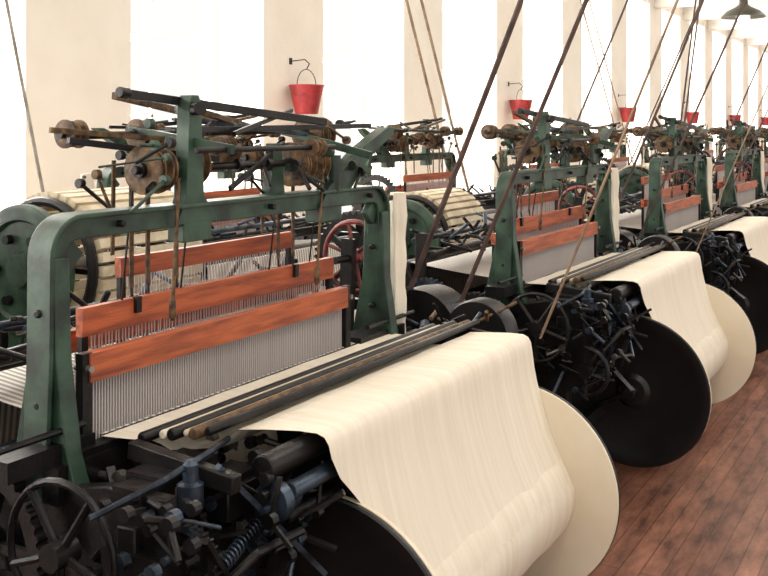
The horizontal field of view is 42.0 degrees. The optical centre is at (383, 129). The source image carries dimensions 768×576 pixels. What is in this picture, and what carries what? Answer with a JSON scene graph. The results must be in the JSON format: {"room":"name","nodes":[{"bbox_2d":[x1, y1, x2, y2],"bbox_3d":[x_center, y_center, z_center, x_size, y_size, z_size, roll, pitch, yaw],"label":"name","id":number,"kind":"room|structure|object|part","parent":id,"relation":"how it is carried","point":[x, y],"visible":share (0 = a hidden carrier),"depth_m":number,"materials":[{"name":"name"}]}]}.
{"room":"textile factory","nodes":[
{"label":"textile factory","id":0,"kind":"room"},
{"bbox_2d":[0,0,767,226],"bbox_3d":[5.731,-0.605,21.576,0.680,4.410,49.780,0,0,30],"label":"wall","id":1,"kind":"structure","parent":0,"point":[73,54],"depth_m":11.29,"materials":[{"name":"paint"}]},
{"bbox_2d":[131,0,217,191],"bbox_3d":[-1.790,-0.718,8.327,0.500,3.645,1.640,0,0,30],"label":"window","id":2,"kind":"structure","parent":1,"relation":"in","point":[210,44],"depth_m":9.06,"materials":[{"name":"white paint"}]},
{"bbox_2d":[289,58,324,113],"bbox_3d":[-0.715,-0.405,9.149,0.346,0.520,0.330,0,0,30],"label":"bucket","id":3,"kind":"object","parent":1,"relation":"attached to","point":[306,98],"visible":1,"depth_m":9.04,"materials":[{"name":"red paint"}]},
{"bbox_3d":[-0.771,-0.535,9.181,0.216,0.260,0.317,0,0,30],"label":"handle","id":4,"kind":"part","parent":3,"relation":"part of","materials":[{"name":"black metal"}]},
{"bbox_2d":[323,0,364,145],"bbox_3d":[-0.500,-0.718,10.607,0.500,3.645,1.640,0,0,30],"label":"window","id":5,"kind":"structure","parent":1,"relation":"in","point":[358,62],"depth_m":11.36,"materials":[{"name":"white paint"}]},
{"bbox_2d":[442,0,461,187],"bbox_3d":[0.791,-0.718,12.887,0.500,3.645,1.640,0,0,30],"label":"window","id":6,"kind":"structure","parent":1,"relation":"in","point":[456,73],"depth_m":13.64,"materials":[{"name":"white paint"}]},
{"bbox_2d":[508,82,532,118],"bbox_3d":[1.867,-0.405,13.709,0.346,0.520,0.330,0,0,30],"label":"bucket","id":7,"kind":"object","parent":1,"relation":"attached to","point":[514,104],"visible":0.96,"depth_m":13.60,"materials":[{"name":"red paint"}]},
{"bbox_3d":[1.810,-0.535,13.741,0.216,0.260,0.317,0,0,30],"label":"handle","id":8,"kind":"part","parent":7,"relation":"part of","materials":[{"name":"black metal"}]},
{"bbox_2d":[523,0,531,166],"bbox_3d":[2.081,-0.718,15.168,0.500,3.645,1.640,0,0,30],"label":"window","id":9,"kind":"structure","parent":1,"relation":"in","point":[527,81],"depth_m":15.92,"materials":[{"name":"white paint"}]},
{"bbox_2d":[582,0,583,121],"bbox_3d":[3.372,-0.718,17.448,0.500,3.645,1.640,0,0,30],"label":"window","id":10,"kind":"structure","parent":1,"relation":"in","point":[582,0],"depth_m":18.18,"materials":[{"name":"white paint"}]},
{"bbox_2d":[618,94,636,121],"bbox_3d":[4.453,-0.405,18.278,0.346,0.520,0.330,0,0,30],"label":"bucket","id":11,"kind":"object","parent":1,"relation":"attached to","point":[625,111],"visible":0.91,"depth_m":18.18,"materials":[{"name":"red paint"}]},
{"bbox_2d":[684,101,699,123],"bbox_3d":[7.039,-0.405,22.847,0.346,0.520,0.330,0,0,30],"label":"bucket","id":12,"kind":"object","parent":1,"relation":"attached to","point":[689,115],"visible":0.86,"depth_m":22.74,"materials":[{"name":"red paint"}]},
{"bbox_2d":[654,0,767,8],"bbox_3d":[10.059,-2.660,18.178,10.200,0.280,0.260,0,0,30],"label":"ceiling beam","id":13,"kind":"structure","parent":1,"relation":"attached to","point":[659,4],"depth_m":20.24,"materials":[{"name":"white paint"}]},
{"bbox_2d":[684,3,767,20],"bbox_3d":[11.350,-2.660,20.459,10.200,0.280,0.260,0,0,30],"label":"ceiling beam","id":14,"kind":"structure","parent":1,"relation":"attached to","point":[706,12],"depth_m":22.53,"materials":[{"name":"white paint"}]},
{"bbox_2d":[728,106,740,124],"bbox_3d":[9.625,-0.405,27.416,0.346,0.520,0.330,0,0,30],"label":"bucket","id":15,"kind":"object","parent":1,"relation":"attached to","point":[731,116],"visible":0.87,"depth_m":27.31,"materials":[{"name":"red paint"}]},
{"bbox_2d":[708,16,767,30],"bbox_3d":[12.640,-2.660,22.739,10.200,0.280,0.260,0,0,30],"label":"ceiling beam","id":16,"kind":"structure","parent":1,"relation":"attached to","point":[713,24],"depth_m":24.83,"materials":[{"name":"white paint"}]},
{"bbox_2d":[728,28,767,38],"bbox_3d":[13.931,-2.660,25.019,10.200,0.280,0.260,0,0,30],"label":"ceiling beam","id":17,"kind":"structure","parent":1,"relation":"attached to","point":[756,32],"depth_m":27.15,"materials":[{"name":"white paint"}]},
{"bbox_2d":[745,37,767,45],"bbox_3d":[15.221,-2.660,27.299,10.200,0.280,0.260,0,0,30],"label":"ceiling beam","id":18,"kind":"structure","parent":1,"relation":"attached to","point":[762,40],"depth_m":29.54,"materials":[{"name":"white paint"}]},
{"bbox_2d":[760,45,767,51],"bbox_3d":[16.512,-2.660,29.579,10.200,0.280,0.260,0,0,30],"label":"trim","id":19,"kind":"structure","parent":1,"relation":"attached to","point":[762,47],"depth_m":31.93,"materials":[{"name":"white paint"}]},
{"bbox_2d":[761,110,767,124],"bbox_3d":[12.211,-0.405,31.985,0.346,0.520,0.330,0,0,30],"label":"bucket","id":20,"kind":"object","parent":1,"relation":"attached to","point":[765,122],"visible":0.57,"depth_m":31.88,"materials":[{"name":"red paint"}]},
{"bbox_2d":[303,350,767,575],"bbox_3d":[10.032,1.650,18.739,12.000,0.100,51.500,0,0,30],"label":"floor","id":21,"kind":"structure","parent":0,"point":[703,512],"depth_m":4.25,"materials":[{"name":"brown wood"}]},
{"bbox_2d":[0,332,7,348],"bbox_3d":[-2.377,0.747,3.230,1.483,1.706,2.500,0,0,30],"label":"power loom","id":22,"kind":"object","parent":21,"relation":"on","point":[3,335],"visible":0.03,"depth_m":3.79,"materials":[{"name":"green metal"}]},
{"bbox_2d":[0,186,203,347],"bbox_3d":[-1.148,0.917,4.022,0.570,1.365,0.810,0,0,30],"label":"reel","id":23,"kind":"object","parent":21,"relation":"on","point":[18,223],"visible":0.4,"depth_m":3.72,"materials":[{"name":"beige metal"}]},
{"bbox_2d":[8,115,358,344],"bbox_3d":[-1.096,0.747,5.492,1.483,1.706,2.500,0,0,30],"label":"power loom","id":24,"kind":"object","parent":21,"relation":"on","point":[247,227],"visible":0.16,"depth_m":5.57,"materials":[{"name":"green metal"}]},
{"bbox_2d":[4,0,44,191],"bbox_3d":[-1.914,-0.925,4.933,0.916,3.352,0.018,0,0,30],"label":"belt","id":25,"kind":"object","parent":24,"relation":"attached to","point":[6,1],"visible":0.69,"depth_m":4.83,"materials":[{"name":"leather"}]},
{"bbox_3d":[-1.052,0.894,5.714,0.619,1.412,1.538,0,0,30],"label":"arch frame","id":26,"kind":"part","parent":24,"relation":"part of","materials":[{"name":"green metal"}]},
{"bbox_2d":[0,86,574,575],"bbox_3d":[-0.345,0.747,3.056,1.483,1.706,2.500,0,0,30],"label":"power loom","id":27,"kind":"object","parent":21,"relation":"on","point":[147,435],"visible":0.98,"depth_m":2.55,"materials":[{"name":"green metal"}]},
{"bbox_3d":[-0.389,0.894,2.834,0.619,1.412,1.538,0,0,30],"label":"arch frame","id":28,"kind":"part","parent":27,"relation":"part of","materials":[{"name":"green metal"}]},
{"bbox_2d":[254,386,620,575],"bbox_3d":[0.161,1.200,2.862,0.696,0.696,1.240,0,0,30],"label":"roll","id":29,"kind":"object","parent":27,"relation":"attached to","point":[368,543],"visible":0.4,"depth_m":2.97,"materials":[{"name":"metal"}]},
{"bbox_2d":[295,117,519,245],"bbox_3d":[0.185,0.747,7.755,1.483,1.706,2.500,0,0,30],"label":"power loom","id":30,"kind":"object","parent":21,"relation":"on","point":[397,142],"visible":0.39,"depth_m":7.80,"materials":[{"name":"green metal"}]},
{"bbox_3d":[0.229,0.894,7.977,0.619,1.412,1.538,0,0,30],"label":"arch frame","id":31,"kind":"part","parent":30,"relation":"part of","materials":[{"name":"green metal"}]},
{"bbox_2d":[405,0,448,171],"bbox_3d":[0.254,-0.925,8.762,0.916,3.352,0.050,0,0,30],"label":"belt","id":32,"kind":"object","parent":30,"relation":"attached to","point":[406,1],"visible":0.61,"depth_m":8.71,"materials":[{"name":"brown leather"}]},
{"bbox_2d":[420,0,468,190],"bbox_3d":[0.402,-0.925,9.023,0.916,3.352,0.050,0,0,30],"label":"belt","id":33,"kind":"object","parent":30,"relation":"attached to","point":[421,1],"visible":0.84,"depth_m":8.95,"materials":[{"name":"brown leather"}]},
{"bbox_2d":[405,188,488,259],"bbox_3d":[0.310,0.997,6.598,0.570,1.205,0.810,0,0,30],"label":"reel","id":34,"kind":"object","parent":21,"relation":"on","point":[459,203],"visible":0.31,"depth_m":6.31,"materials":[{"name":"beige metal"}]},
{"bbox_2d":[483,122,624,229],"bbox_3d":[1.465,0.747,10.018,1.483,1.706,2.500,0,0,30],"label":"power loom","id":35,"kind":"object","parent":21,"relation":"on","point":[508,150],"visible":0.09,"depth_m":9.65,"materials":[{"name":"green metal"}]},
{"bbox_3d":[1.510,0.894,10.240,0.619,1.412,1.538,0,0,30],"label":"arch frame","id":36,"kind":"part","parent":35,"relation":"part of","materials":[{"name":"green metal"}]},
{"bbox_2d":[558,0,628,165],"bbox_3d":[2.175,-0.950,9.426,1.532,3.305,0.045,0,0,39],"label":"belt","id":37,"kind":"object","parent":35,"relation":"on","point":[625,5],"visible":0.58,"depth_m":9.50,"materials":[{"name":"leather"}]},
{"bbox_2d":[523,177,595,231],"bbox_3d":[1.581,0.987,8.843,0.570,1.225,0.810,0,0,30],"label":"reel","id":38,"kind":"object","parent":21,"relation":"on","point":[556,183],"visible":0.09,"depth_m":8.52,"materials":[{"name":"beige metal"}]},
{"bbox_2d":[405,108,727,423],"bbox_3d":[0.936,0.747,5.319,1.483,1.706,2.500,0,0,30],"label":"power loom","id":39,"kind":"object","parent":21,"relation":"on","point":[620,276],"visible":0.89,"depth_m":4.79,"materials":[{"name":"green metal"}]},
{"bbox_3d":[0.891,0.894,5.097,0.619,1.412,1.538,0,0,30],"label":"arch frame","id":40,"kind":"part","parent":39,"relation":"part of","materials":[{"name":"green metal"}]},
{"bbox_2d":[572,283,756,467],"bbox_3d":[1.441,1.200,5.125,0.696,0.696,1.240,0,0,30],"label":"roll","id":41,"kind":"object","parent":39,"relation":"attached to","point":[670,411],"visible":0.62,"depth_m":4.57,"materials":[{"name":"metal"}]},
{"bbox_2d":[572,122,632,192],"bbox_3d":[2.746,0.747,12.281,1.483,1.706,2.500,0,0,30],"label":"power loom","id":42,"kind":"object","parent":21,"relation":"on","point":[615,136],"visible":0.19,"depth_m":12.54,"materials":[{"name":"green metal"}]},
{"bbox_2d":[580,0,614,129],"bbox_3d":[2.840,-0.925,13.331,0.916,3.352,0.050,0,0,30],"label":"belt","id":43,"kind":"object","parent":42,"relation":"attached to","point":[580,0],"visible":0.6,"depth_m":13.32,"materials":[{"name":"brown leather"}]},
{"bbox_3d":[2.790,0.894,12.502,0.619,1.412,1.538,0,0,30],"label":"arch frame","id":44,"kind":"part","parent":42,"relation":"part of","materials":[{"name":"green metal"}]},
{"bbox_2d":[629,7,697,164],"bbox_3d":[3.456,-0.950,11.689,1.532,3.305,0.045,0,0,39],"label":"belt","id":45,"kind":"object","parent":42,"relation":"on","point":[697,7],"visible":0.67,"depth_m":11.80,"materials":[{"name":"leather"}]},
{"bbox_2d":[618,163,672,229],"bbox_3d":[2.862,0.987,11.106,0.570,1.225,0.810,0,0,30],"label":"reel","id":46,"kind":"object","parent":21,"relation":"on","point":[634,185],"visible":0.3,"depth_m":10.79,"materials":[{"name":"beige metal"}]},
{"bbox_2d":[640,124,668,169],"bbox_3d":[4.027,0.747,14.543,1.483,1.706,2.500,0,0,30],"label":"power loom","id":47,"kind":"object","parent":21,"relation":"on","point":[645,156],"visible":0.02,"depth_m":14.12,"materials":[{"name":"green metal"}]},
{"bbox_2d":[589,0,633,163],"bbox_3d":[3.037,-0.925,13.679,0.916,3.352,0.050,0,0,30],"label":"belt","id":48,"kind":"object","parent":47,"relation":"attached to","point":[589,0],"visible":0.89,"depth_m":13.65,"materials":[{"name":"brown leather"}]},
{"bbox_3d":[4.071,0.894,14.765,0.619,1.412,1.538,0,0,30],"label":"arch frame","id":49,"kind":"part","parent":47,"relation":"part of","materials":[{"name":"green metal"}]},
{"bbox_2d":[584,115,767,305],"bbox_3d":[2.216,0.747,7.582,1.483,1.706,2.500,0,0,30],"label":"power loom","id":50,"kind":"object","parent":21,"relation":"on","point":[735,232],"visible":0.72,"depth_m":7.11,"materials":[{"name":"green metal"}]},
{"bbox_3d":[2.172,0.894,7.360,0.619,1.412,1.538,0,0,30],"label":"arch frame","id":51,"kind":"part","parent":50,"relation":"part of","materials":[{"name":"green metal"}]},
{"bbox_2d":[721,253,767,353],"bbox_3d":[2.722,1.200,7.388,0.696,0.696,1.240,0,0,30],"label":"roll","id":52,"kind":"object","parent":50,"relation":"attached to","point":[753,286],"visible":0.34,"depth_m":6.80,"materials":[{"name":"metal"}]},
{"bbox_2d":[671,162,715,192],"bbox_3d":[4.143,0.987,13.369,0.570,1.225,0.810,0,0,30],"label":"reel","id":53,"kind":"object","parent":21,"relation":"on","point":[683,165],"visible":0.11,"depth_m":13.04,"materials":[{"name":"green metal"}]},
{"bbox_2d":[684,124,742,170],"bbox_3d":[5.307,0.747,16.806,1.483,1.706,2.500,0,0,30],"label":"power loom","id":54,"kind":"object","parent":21,"relation":"on","point":[709,153],"visible":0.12,"depth_m":16.88,"materials":[{"name":"green metal"}]},
{"bbox_3d":[5.352,0.894,17.028,0.619,1.412,1.538,0,0,30],"label":"arch frame","id":55,"kind":"part","parent":54,"relation":"part of","materials":[{"name":"green metal"}]},
{"bbox_2d":[684,119,767,216],"bbox_3d":[3.497,0.747,9.845,1.483,1.706,2.500,0,0,30],"label":"power loom","id":56,"kind":"object","parent":21,"relation":"on","point":[751,194],"visible":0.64,"depth_m":9.43,"materials":[{"name":"green metal"}]},
{"bbox_2d":[673,0,696,182],"bbox_3d":[2.662,-0.825,8.662,0.024,2.969,1.688,0,0,4],"label":"belt","id":57,"kind":"object","parent":56,"relation":"on","point":[695,0],"visible":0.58,"depth_m":8.80,"materials":[{"name":"leather"}]},
{"bbox_2d":[677,0,700,177],"bbox_3d":[2.736,-0.825,8.793,0.024,2.969,1.688,0,0,4],"label":"belt","id":58,"kind":"object","parent":56,"relation":"on","point":[699,0],"visible":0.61,"depth_m":8.92,"materials":[{"name":"leather"}]},
{"bbox_3d":[3.453,0.894,9.623,0.619,1.412,1.538,0,0,30],"label":"arch frame","id":59,"kind":"part","parent":56,"relation":"part of","materials":[{"name":"green metal"}]},
{"bbox_2d":[715,125,751,175],"bbox_3d":[6.588,0.747,19.069,1.483,1.706,2.500,0,0,30],"label":"power loom","id":60,"kind":"object","parent":21,"relation":"on","point":[729,126],"visible":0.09,"depth_m":18.61,"materials":[{"name":"green metal"}]},
{"bbox_3d":[6.633,0.894,19.291,0.619,1.412,1.538,0,0,30],"label":"arch frame","id":61,"kind":"part","parent":60,"relation":"part of","materials":[{"name":"green metal"}]},
{"bbox_2d":[735,127,767,191],"bbox_3d":[4.778,0.747,12.107,1.483,1.706,2.500,0,0,30],"label":"power loom","id":62,"kind":"object","parent":21,"relation":"on","point":[764,130],"visible":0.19,"depth_m":11.68,"materials":[{"name":"green metal"}]},
{"bbox_2d":[744,125,767,163],"bbox_3d":[7.869,0.747,21.331,1.483,1.706,2.500,0,0,30],"label":"power loom","id":63,"kind":"object","parent":21,"relation":"on","point":[750,131],"visible":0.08,"depth_m":20.99,"materials":[{"name":"green metal"}]},
{"bbox_2d":[762,128,767,151],"bbox_3d":[9.149,0.747,23.594,1.483,1.706,2.500,0,0,30],"label":"power loom","id":64,"kind":"object","parent":21,"relation":"on","point":[763,143],"visible":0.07,"depth_m":23.16,"materials":[{"name":"green metal"}]},
{"bbox_3d":[10.032,-2.860,18.740,12.000,0.120,51.500,0,0,30],"label":"ceiling","id":65,"kind":"structure","parent":0,"visible":0},
{"bbox_2d":[721,0,765,23],"bbox_3d":[3.413,-1.905,9.502,0.410,1.790,0.410,0,0,30],"label":"pendant lamp","id":66,"kind":"object","parent":65,"relation":"hanging from","point":[748,12],"visible":0.9,"depth_m":9.43,"materials":[{"name":"green metal"}]},
{"bbox_3d":[3.413,-1.041,9.502,0.120,0.062,0.120,0,0,30],"label":"bulb","id":67,"kind":"part","parent":66,"relation":"part of","materials":[{"name":"white glass"}]},
{"bbox_3d":[4.926,-2.152,10.225,0.390,1.295,22.250,0,0,30],"label":"shaft","id":68,"kind":"object","parent":65,"relation":"hanging from","visible":0},
{"bbox_2d":[406,0,523,294],"bbox_3d":[0.497,-0.460,3.752,1.036,2.482,0.042,0,0,30],"label":"belt","id":69,"kind":"object","parent":68,"relation":"hanging from","point":[518,7],"visible":0.91,"depth_m":3.85,"materials":[{"name":"leather"}]},
{"bbox_2d":[459,0,588,301],"bbox_3d":[0.739,-0.460,3.741,1.086,2.482,0.036,0,0,30],"label":"belt","id":70,"kind":"object","parent":68,"relation":"hanging from","point":[585,2],"visible":0.93,"depth_m":3.85,"materials":[{"name":"leather"}]},
{"bbox_2d":[539,0,678,338],"bbox_3d":[1.040,-0.450,3.594,1.016,2.502,0.018,0,0,30],"label":"belt","id":71,"kind":"object","parent":68,"relation":"hanging from","point":[676,1],"visible":1,"depth_m":3.70,"materials":[{"name":"brown leather"}]},
{"bbox_2d":[619,0,703,202],"bbox_3d":[1.778,-0.460,6.014,1.036,2.482,0.042,0,0,30],"label":"belt","id":72,"kind":"object","parent":68,"relation":"hanging from","point":[702,1],"visible":0.79,"depth_m":6.06,"materials":[{"name":"leather"}]},
{"bbox_2d":[637,0,745,239],"bbox_3d":[2.019,-0.460,6.004,1.086,2.482,0.036,0,0,30],"label":"belt","id":73,"kind":"object","parent":68,"relation":"hanging from","point":[744,1],"visible":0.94,"depth_m":6.08,"materials":[{"name":"leather"}]},
{"bbox_2d":[695,85,767,252],"bbox_3d":[2.321,-0.450,5.857,1.016,2.502,0.018,0,0,30],"label":"belt","id":74,"kind":"object","parent":68,"relation":"hanging from","point":[767,85],"visible":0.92,"depth_m":5.98,"materials":[{"name":"brown leather"}]},
{"bbox_2d":[712,42,767,172],"bbox_3d":[3.059,-0.460,8.277,1.036,2.482,0.042,0,0,30],"label":"belt","id":75,"kind":"object","parent":68,"relation":"hanging from","point":[767,42],"visible":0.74,"depth_m":8.32,"materials":[{"name":"leather"}]},
{"bbox_2d":[721,109,767,210],"bbox_3d":[3.300,-0.460,8.267,1.086,2.482,0.036,0,0,30],"label":"belt","id":76,"kind":"object","parent":68,"relation":"hanging from","point":[767,109],"visible":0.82,"depth_m":8.40,"materials":[{"name":"leather"}]}
]}

